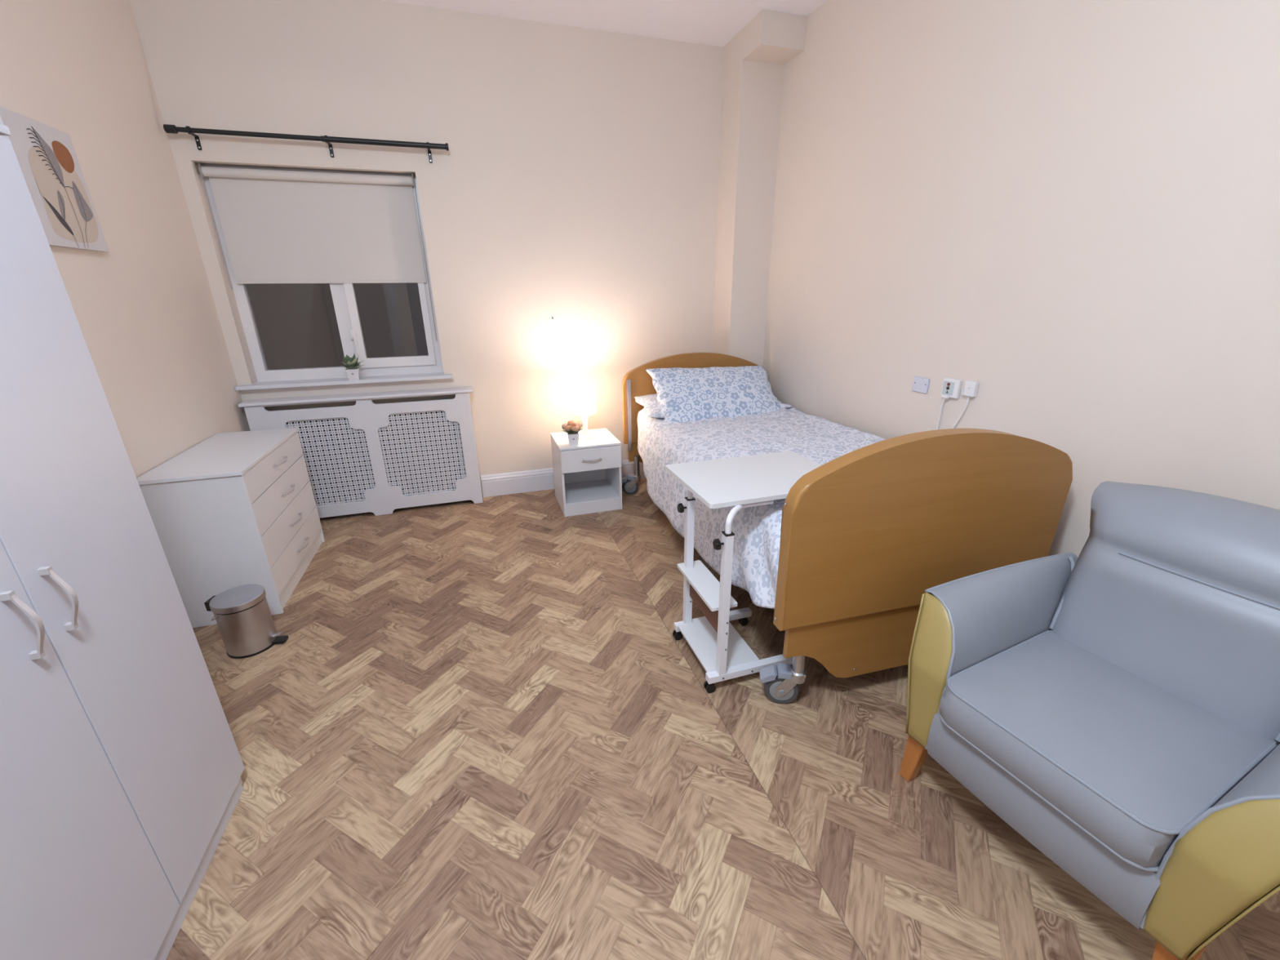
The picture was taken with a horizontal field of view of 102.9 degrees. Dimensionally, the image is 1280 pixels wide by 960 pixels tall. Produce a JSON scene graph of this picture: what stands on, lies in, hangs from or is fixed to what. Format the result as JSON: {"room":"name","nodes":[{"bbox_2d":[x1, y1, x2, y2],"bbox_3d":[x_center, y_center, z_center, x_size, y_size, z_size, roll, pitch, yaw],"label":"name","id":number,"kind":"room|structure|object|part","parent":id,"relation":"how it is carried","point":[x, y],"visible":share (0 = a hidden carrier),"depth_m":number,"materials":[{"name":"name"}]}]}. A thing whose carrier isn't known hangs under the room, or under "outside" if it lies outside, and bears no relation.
{"room":"care facility","nodes":[
{"label":"care facility","id":0,"kind":"room"},
{"bbox_2d":[0,0,250,477],"bbox_3d":[-1.645,-0.169,0.386,0.100,2.890,5.799,-7,21,-16],"label":"wall","id":1,"kind":"structure","parent":0,"point":[144,308],"depth_m":2.24,"materials":[{"name":"paint"}]},
{"bbox_2d":[0,106,109,252],"bbox_3d":[-2.120,-1.064,1.851,0.023,0.409,0.337,-7,21,-16],"label":"print","id":2,"kind":"object","parent":1,"relation":"attached to","point":[46,157],"visible":0.98,"depth_m":1.83,"materials":[{"name":"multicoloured paper"}]},
{"bbox_2d":[128,0,724,506],"bbox_3d":[-0.842,-1.319,3.500,3.485,2.890,0.240,-7,21,-16],"label":"wall","id":3,"kind":"structure","parent":0,"point":[575,184],"depth_m":3.19,"materials":[{"name":"paint"}]},
{"bbox_2d":[163,124,448,163],"bbox_3d":[-1.770,-1.843,2.809,1.359,0.091,0.096,-7,21,-16],"label":"pole","id":4,"kind":"object","parent":3,"relation":"attached to","point":[168,128],"visible":1,"depth_m":2.76,"materials":[{"name":"black metal"}]},
{"bbox_2d":[203,164,452,391],"bbox_3d":[-1.874,-1.211,3.111,1.230,1.217,0.223,-7,21,-16],"label":"window","id":5,"kind":"structure","parent":3,"relation":"in","point":[297,335],"depth_m":3.25,"materials":[{"name":"white plastic"}]},
{"bbox_3d":[-2.149,-1.217,3.108,0.470,1.080,0.006,-7,21,-16],"label":"fixed pane","id":6,"kind":"part","parent":5,"relation":"part of","materials":[{"name":"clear glass"}]},
{"bbox_2d":[197,162,436,341],"bbox_3d":[-1.872,-1.321,3.080,1.081,0.974,0.068,-7,21,-16],"label":"roller blind","id":7,"kind":"object","parent":5,"relation":"attached to","point":[278,226],"visible":1,"depth_m":3.03,"materials":[{"name":"fabric"}]},
{"bbox_3d":[-2.385,-1.393,2.874,0.004,0.604,0.020,-7,21,-16],"label":"pull chain","id":8,"kind":"part","parent":7,"relation":"part of","materials":[{"name":"silver metal"}]},
{"bbox_3d":[-1.359,-1.361,3.233,0.004,0.934,0.020,-7,21,-16],"label":"pull chain","id":9,"kind":"part","parent":7,"relation":"part of","materials":[{"name":"silver metal"}]},
{"bbox_3d":[-1.860,-0.642,3.293,1.230,0.024,0.172,-7,21,-16],"label":"sill","id":10,"kind":"part","parent":5,"relation":"part of","materials":[{"name":"white paint"}]},
{"bbox_2d":[342,353,364,380],"bbox_3d":[-1.809,-0.715,3.221,0.138,0.162,0.104,3,20,11],"label":"potted succulent","id":11,"kind":"object","parent":5,"relation":"on","point":[353,373],"visible":1,"depth_m":3.21,"materials":[{"name":"green plant"}]},
{"bbox_2d":[345,368,359,380],"bbox_3d":[-1.821,-0.672,3.239,0.073,0.069,0.073,-9,22,-21],"label":"pot","id":12,"kind":"object","parent":11,"relation":"attached to","point":[353,374],"depth_m":3.21,"materials":[{"name":"white ceramic"}]},
{"bbox_3d":[-1.833,-0.881,3.269,0.030,0.160,0.022,-7,21,-16],"label":"handle","id":13,"kind":"part","parent":5,"relation":"part of","materials":[{"name":"white plastic"}]},
{"bbox_3d":[-1.623,-1.274,3.237,0.470,1.085,0.048,-7,21,-16],"label":"sash","id":14,"kind":"part","parent":5,"relation":"part of","materials":[{"name":"white plastic"}]},
{"bbox_3d":[-1.618,-1.278,3.241,0.390,0.990,0.006,-7,21,-16],"label":"sash pane","id":15,"kind":"part","parent":5,"relation":"part of","materials":[{"name":"clear glass"}]},
{"bbox_2d":[286,411,462,501],"bbox_3d":[-1.766,-0.122,3.447,1.040,0.700,0.052,-7,21,-16],"label":"radiator","id":16,"kind":"object","parent":3,"relation":"attached to","point":[436,411],"visible":0.09,"depth_m":3.42,"materials":[{"name":"white metal"}]},
{"bbox_2d":[480,459,645,497],"bbox_3d":[-0.292,-0.057,3.999,1.824,0.165,0.018,-7,21,-16],"label":"baseboard","id":17,"kind":"structure","parent":3,"relation":"attached to","point":[520,482],"depth_m":3.82,"materials":[{"name":"white paint"}]},
{"bbox_2d":[567,431,578,445],"bbox_3d":[-0.435,-0.272,3.331,0.072,0.074,0.072,-4,20,-9],"label":"pot","id":18,"kind":"object","parent":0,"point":[573,437],"depth_m":3.30,"materials":[{"name":"white ceramic"}]},
{"bbox_2d":[382,0,826,47],"bbox_3d":[0.026,-1.752,0.379,3.645,0.050,5.799,-7,21,-16],"label":"ceiling","id":19,"kind":"structure","parent":0,"point":[707,22],"depth_m":2.88,"materials":[{"name":"paint"}]},
{"bbox_2d":[165,477,1279,959],"bbox_3d":[0.061,1.008,1.389,3.645,0.050,5.799,-7,21,-16],"label":"floor","id":20,"kind":"structure","parent":0,"point":[484,731],"depth_m":1.53,"materials":[{"name":"brown wood"}]},
{"bbox_2d":[0,124,244,959],"bbox_3d":[-1.357,0.280,0.857,0.603,1.718,0.781,-7,21,-16],"label":"wardrobe","id":21,"kind":"object","parent":20,"relation":"on","point":[122,766],"visible":1,"depth_m":1.02,"materials":[{"name":"laminate"}]},
{"bbox_3d":[-1.071,0.254,0.893,0.031,0.134,0.011,-7,21,-16],"label":"handle","id":22,"kind":"part","parent":21,"relation":"part of","materials":[{"name":"silver metal"}]},
{"bbox_3d":[-1.098,0.225,0.972,0.031,0.134,0.011,-7,21,-16],"label":"handle","id":23,"kind":"part","parent":21,"relation":"part of","materials":[{"name":"silver metal"}]},
{"bbox_3d":[-1.048,0.298,0.750,0.017,1.645,0.386,-7,21,-16],"label":"door","id":24,"kind":"part","parent":21,"relation":"part of","materials":[{"name":"laminate"}]},
{"bbox_2d":[136,426,324,627],"bbox_3d":[-1.980,0.187,2.595,0.414,0.711,0.814,-7,21,-16],"label":"dresser","id":25,"kind":"object","parent":20,"relation":"on","point":[233,509],"visible":0.95,"depth_m":2.28,"materials":[{"name":"white laminate"}]},
{"bbox_3d":[-1.824,-0.084,2.549,0.020,0.134,0.788,-7,21,-16],"label":"drawer","id":26,"kind":"part","parent":25,"relation":"part of","materials":[{"name":"white laminate"}]},
{"bbox_3d":[-1.806,-0.095,2.575,0.030,0.010,0.164,-7,21,-16],"label":"handle","id":27,"kind":"part","parent":25,"relation":"part of","materials":[{"name":"silver metal"}]},
{"bbox_3d":[-1.822,0.055,2.600,0.020,0.156,0.788,-7,21,-16],"label":"drawer","id":28,"kind":"part","parent":25,"relation":"part of","materials":[{"name":"white laminate"}]},
{"bbox_3d":[-1.805,0.054,2.630,0.030,0.010,0.164,-7,21,-16],"label":"handle","id":29,"kind":"part","parent":25,"relation":"part of","materials":[{"name":"silver metal"}]},
{"bbox_3d":[-1.820,0.206,2.655,0.020,0.158,0.788,-7,21,-16],"label":"drawer","id":30,"kind":"part","parent":25,"relation":"part of","materials":[{"name":"white laminate"}]},
{"bbox_3d":[-1.803,0.207,2.686,0.030,0.010,0.164,-7,21,-16],"label":"handle","id":31,"kind":"part","parent":25,"relation":"part of","materials":[{"name":"silver metal"}]},
{"bbox_3d":[-1.818,0.352,2.708,0.020,0.144,0.788,-7,21,-16],"label":"drawer","id":32,"kind":"part","parent":25,"relation":"part of","materials":[{"name":"white laminate"}]},
{"bbox_3d":[-1.801,0.346,2.736,0.030,0.010,0.164,-7,21,-16],"label":"handle","id":33,"kind":"part","parent":25,"relation":"part of","materials":[{"name":"silver metal"}]},
{"bbox_2d":[204,584,288,658],"bbox_3d":[-1.661,0.589,2.156,0.223,0.251,0.191,-19,27,-41],"label":"pedal bin","id":34,"kind":"object","parent":20,"relation":"on","point":[242,615],"visible":1,"depth_m":2.10,"materials":[{"name":"metal"}]},
{"bbox_3d":[-1.666,0.488,2.113,0.185,0.032,0.185,-7,21,-16],"label":"lid","id":35,"kind":"part","parent":34,"relation":"part of","materials":[{"name":"metal"}]},
{"bbox_3d":[-1.568,0.666,2.195,0.043,0.010,0.024,-4,20,-9],"label":"pedal arm","id":36,"kind":"part","parent":34,"relation":"part of","materials":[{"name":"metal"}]},
{"bbox_2d":[238,386,483,518],"bbox_3d":[-1.758,-0.163,3.394,1.326,0.814,0.142,-7,21,-16],"label":"radiator cover","id":37,"kind":"object","parent":20,"relation":"on","point":[367,416],"visible":0.83,"depth_m":3.36,"materials":[{"name":"white paint"}]},
{"bbox_2d":[286,417,375,506],"bbox_3d":[-2.013,-0.114,3.286,0.517,0.593,0.004,-7,21,-16],"label":"lattice grille","id":38,"kind":"object","parent":37,"relation":"attached to","point":[359,424],"depth_m":3.30,"materials":[{"name":"white paint"}]},
{"bbox_2d":[238,386,472,407],"bbox_3d":[-1.763,-0.536,3.257,1.326,0.019,0.142,-7,21,-16],"label":"shelf","id":39,"kind":"object","parent":37,"relation":"attached to","point":[459,391],"depth_m":3.21,"materials":[{"name":"white paint"}]},
{"bbox_2d":[378,410,466,495],"bbox_3d":[-1.461,-0.181,3.449,0.517,0.593,0.004,-7,21,-16],"label":"lattice grille","id":40,"kind":"object","parent":37,"relation":"attached to","point":[452,416],"depth_m":3.44,"materials":[{"name":"white paint"}]},
{"bbox_2d":[550,427,622,516],"bbox_3d":[-0.371,-0.060,3.553,0.408,0.478,0.459,-7,21,-16],"label":"nightstand","id":41,"kind":"object","parent":20,"relation":"on","point":[587,474],"visible":0.99,"depth_m":3.46,"materials":[{"name":"white laminate"}]},
{"bbox_2d":[561,420,582,445],"bbox_3d":[-0.435,-0.309,3.324,0.131,0.150,0.132,-14,24,-33],"label":"roses","id":42,"kind":"object","parent":41,"relation":"on","point":[572,428],"visible":1,"depth_m":3.29,"materials":[{"name":"pink plant"}]},
{"bbox_2d":[571,383,596,439],"bbox_3d":[-0.374,-0.457,3.430,0.163,0.352,0.163,0,20,1],"label":"table lamp","id":43,"kind":"object","parent":41,"relation":"on","point":[583,395],"visible":0.96,"depth_m":3.35,"materials":[{"name":"beige plastic"}]},
{"bbox_3d":[-0.375,-0.533,3.402,0.163,0.189,0.163,-7,21,-16],"label":"lamp shade","id":44,"kind":"part","parent":43,"relation":"part of","materials":[{"name":"white fabric"}]},
{"bbox_3d":[-0.315,-0.136,3.332,0.398,0.148,0.018,-7,21,-16],"label":"drawer","id":45,"kind":"part","parent":41,"relation":"part of","materials":[{"name":"white laminate"}]},
{"bbox_3d":[-0.309,-0.128,3.310,0.127,0.010,0.030,-7,21,-16],"label":"handle","id":46,"kind":"part","parent":41,"relation":"part of","materials":[{"name":"silver metal"}]},
{"bbox_2d":[665,450,821,693],"bbox_3d":[0.460,0.333,2.073,0.615,0.738,0.504,-7,21,-16],"label":"table","id":47,"kind":"object","parent":20,"relation":"on","point":[753,480],"visible":0.88,"depth_m":1.96,"materials":[{"name":"white laminate"}]},
{"bbox_3d":[0.166,0.109,1.995,0.032,0.038,0.037,-7,21,-16],"label":"locking knob","id":48,"kind":"part","parent":47,"relation":"part of","materials":[{"name":"black plastic"}]},
{"bbox_3d":[0.199,0.342,2.088,0.030,0.573,0.030,-7,21,-16],"label":"post","id":49,"kind":"part","parent":47,"relation":"part of","materials":[{"name":"white metal"}]},
{"bbox_3d":[0.292,0.149,2.024,0.212,0.322,0.039,-4,20,-8],"label":"support arm","id":50,"kind":"part","parent":47,"relation":"part of","materials":[{"name":"white metal"}]},
{"bbox_3d":[0.256,0.480,1.977,0.012,0.103,0.294,-7,21,-16],"label":"cross panel","id":51,"kind":"part","parent":47,"relation":"part of","materials":[{"name":"wood"}]},
{"bbox_2d":[677,560,737,611],"bbox_3d":[0.254,0.403,1.980,0.103,0.013,0.337,-7,21,-16],"label":"shelf","id":52,"kind":"object","parent":47,"relation":"attached to","point":[703,581],"depth_m":1.97,"materials":[{"name":"white laminate"}]},
{"bbox_3d":[0.264,0.214,1.704,0.032,0.038,0.037,-7,21,-16],"label":"locking knob","id":53,"kind":"part","parent":47,"relation":"part of","materials":[{"name":"black plastic"}]},
{"bbox_2d":[677,618,759,672],"bbox_3d":[0.308,0.654,2.057,0.217,0.010,0.296,-7,21,-16],"label":"shelf","id":54,"kind":"object","parent":47,"relation":"attached to","point":[701,637],"depth_m":2.03,"materials":[{"name":"white laminate"}]},
{"bbox_3d":[0.297,0.447,1.798,0.030,0.573,0.030,-7,21,-16],"label":"post","id":55,"kind":"part","parent":47,"relation":"part of","materials":[{"name":"white metal"}]},
{"bbox_3d":[0.366,0.232,1.796,0.221,0.322,0.057,-14,24,-33],"label":"support arm","id":56,"kind":"part","parent":47,"relation":"part of","materials":[{"name":"white metal"}]},
{"bbox_2d":[621,352,1072,703],"bbox_3d":[0.674,-0.058,2.749,1.147,1.003,2.262,-6,21,-14],"label":"hospital bed","id":57,"kind":"object","parent":20,"relation":"on","point":[864,533],"visible":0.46,"depth_m":1.67,"materials":[{"name":"brown wood"}]},
{"bbox_3d":[0.404,-0.191,3.845,1.000,0.294,0.022,-6,21,-14],"label":"panel","id":58,"kind":"part","parent":57,"relation":"part of","materials":[{"name":"brown wood"}]},
{"bbox_2d":[637,408,670,479],"bbox_3d":[0.321,-0.206,3.344,0.595,0.438,0.718,-6,21,-14],"label":"sheet","id":59,"kind":"object","parent":57,"relation":"on","point":[645,423],"visible":0.21,"depth_m":3.38,"materials":[{"name":"fabric"}]},
{"bbox_2d":[634,393,664,418],"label":"pillow","id":60,"kind":"object","parent":59,"relation":"on","point":[650,403],"depth_m":3.36,"materials":[{"name":"fabric"}]},
{"bbox_2d":[645,365,781,422],"bbox_3d":[0.525,-0.553,3.431,0.894,0.382,0.435,-6,21,-15],"label":"pillow","id":61,"kind":"object","parent":60,"relation":"on","point":[683,394],"visible":0.78,"depth_m":3.33,"materials":[{"name":"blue fabric"}]},
{"bbox_2d":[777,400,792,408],"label":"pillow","id":62,"kind":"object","parent":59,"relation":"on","point":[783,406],"depth_m":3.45,"materials":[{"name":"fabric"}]},
{"bbox_3d":[0.399,-0.606,3.693,1.075,0.617,0.045,-6,21,-14],"label":"headboard","id":63,"kind":"part","parent":57,"relation":"part of","materials":[{"name":"brown wood"}]},
{"bbox_2d":[644,407,886,608],"bbox_3d":[0.729,0.024,2.657,1.100,0.496,1.867,-6,21,-14],"label":"duvet","id":64,"kind":"object","parent":57,"relation":"on","point":[757,530],"visible":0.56,"depth_m":2.56,"materials":[{"name":"fabric"}]},
{"bbox_3d":[0.969,0.539,1.832,1.000,0.294,0.022,-6,21,-14],"label":"panel","id":65,"kind":"part","parent":57,"relation":"part of","materials":[{"name":"brown wood"}]},
{"bbox_3d":[0.963,0.140,1.691,1.075,0.617,0.060,-6,21,-14],"label":"footboard","id":66,"kind":"part","parent":57,"relation":"part of","materials":[{"name":"brown wood"}]},
{"bbox_2d":[898,480,1279,959],"bbox_3d":[1.213,0.533,1.279,0.774,0.891,0.767,-10,22,-24],"label":"armchair","id":67,"kind":"object","parent":20,"relation":"on","point":[1116,704],"visible":1,"depth_m":1.21,"materials":[{"name":"grey leather"}]},
{"bbox_3d":[0.833,0.823,1.527,0.056,0.185,0.058,-10,22,-24],"label":"leg","id":68,"kind":"part","parent":67,"relation":"part of","materials":[{"name":"orange wood"}]},
{"bbox_3d":[1.043,0.481,1.556,0.616,0.437,0.085,-8,21,-20],"label":"arm panel","id":69,"kind":"part","parent":67,"relation":"part of","materials":[{"name":"yellow plastic"}]},
{"bbox_3d":[0.807,0.539,1.433,0.084,0.416,0.150,-10,22,-24],"label":"arm panel","id":70,"kind":"part","parent":67,"relation":"part of","materials":[{"name":"yellow plastic"}]},
{"bbox_3d":[1.051,0.480,1.535,0.610,0.453,0.149,-10,22,-24],"label":"armrest","id":71,"kind":"part","parent":67,"relation":"part of","materials":[{"name":"grey plastic"}]},
{"bbox_3d":[1.120,0.733,1.304,0.512,0.170,0.472,-10,22,-24],"label":"seat","id":72,"kind":"part","parent":67,"relation":"part of","materials":[{"name":"grey leather"}]},
{"bbox_2d":[939,630,1277,867],"bbox_3d":[1.098,0.599,1.244,0.517,0.122,0.460,-10,22,-24],"label":"seat cushion","id":73,"kind":"object","parent":67,"relation":"on","point":[1130,755],"depth_m":1.16,"materials":[{"name":"grey leather"}]},
{"bbox_3d":[1.425,0.341,1.318,0.299,0.561,0.596,-10,22,-24],"label":"backrest","id":74,"kind":"part","parent":67,"relation":"part of","materials":[{"name":"leather"}]},
{"bbox_3d":[1.079,0.997,1.043,0.056,0.185,0.058,-10,22,-24],"label":"leg","id":75,"kind":"part","parent":67,"relation":"part of","materials":[{"name":"orange wood"}]},
{"bbox_3d":[1.069,0.725,0.918,0.084,0.416,0.150,-10,22,-24],"label":"arm panel","id":76,"kind":"part","parent":67,"relation":"part of","materials":[{"name":"yellow plastic"}]},
{"bbox_3d":[1.322,0.679,1.005,0.616,0.437,0.085,-12,23,-27],"label":"arm panel","id":77,"kind":"part","parent":67,"relation":"part of","materials":[{"name":"yellow leather"}]},
{"bbox_3d":[1.313,0.665,1.020,0.610,0.453,0.149,-10,22,-24],"label":"armrest","id":78,"kind":"part","parent":67,"relation":"part of","materials":[{"name":"grey plastic"}]},
{"bbox_2d":[712,9,807,365],"bbox_3d":[0.774,-1.385,3.624,0.301,2.890,0.494,-7,21,-16],"label":"column","id":79,"kind":"structure","parent":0,"point":[754,60],"depth_m":3.38,"materials":[{"name":"paint"}]},
{"bbox_2d":[763,0,1279,557],"bbox_3d":[1.732,-0.576,1.382,0.100,2.890,5.799,-7,21,-16],"label":"wall","id":80,"kind":"structure","parent":0,"point":[1068,210],"depth_m":1.87,"materials":[{"name":"paint"}]},
{"bbox_2d":[911,376,929,393],"bbox_3d":[1.365,-0.462,2.479,0.009,0.072,0.091,-7,21,-16],"label":"plate","id":81,"kind":"object","parent":80,"relation":"attached to","point":[920,384],"visible":1,"depth_m":2.47,"materials":[{"name":"white plastic"}]},
{"bbox_2d":[940,377,962,399],"bbox_3d":[1.407,-0.415,2.313,0.034,0.088,0.087,-7,21,-16],"label":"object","id":82,"kind":"object","parent":80,"relation":"attached to","point":[951,388],"visible":1,"depth_m":2.30,"materials":[{"name":"white plastic"}]},
{"bbox_2d":[936,398,945,430],"bbox_3d":[1.404,0.044,2.512,0.028,0.917,0.049,-7,21,-16],"label":"power cord","id":83,"kind":"object","parent":82,"relation":"attached to","point":[944,399],"visible":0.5,"depth_m":2.38,"materials":[{"name":"white plastic"}]},
{"bbox_2d":[961,380,979,397],"bbox_3d":[1.439,-0.398,2.222,0.026,0.066,0.057,-7,21,-16],"label":"wall socket","id":84,"kind":"object","parent":80,"relation":"attached to","point":[971,388],"visible":1,"depth_m":2.21,"materials":[{"name":"white plastic"}]},
{"bbox_2d":[951,396,969,428],"bbox_3d":[1.429,0.058,2.437,0.027,0.942,0.106,-7,21,-16],"label":"power cord","id":85,"kind":"object","parent":84,"relation":"hanging from","point":[968,397],"visible":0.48,"depth_m":2.27,"materials":[{"name":"white plastic"}]}
]}

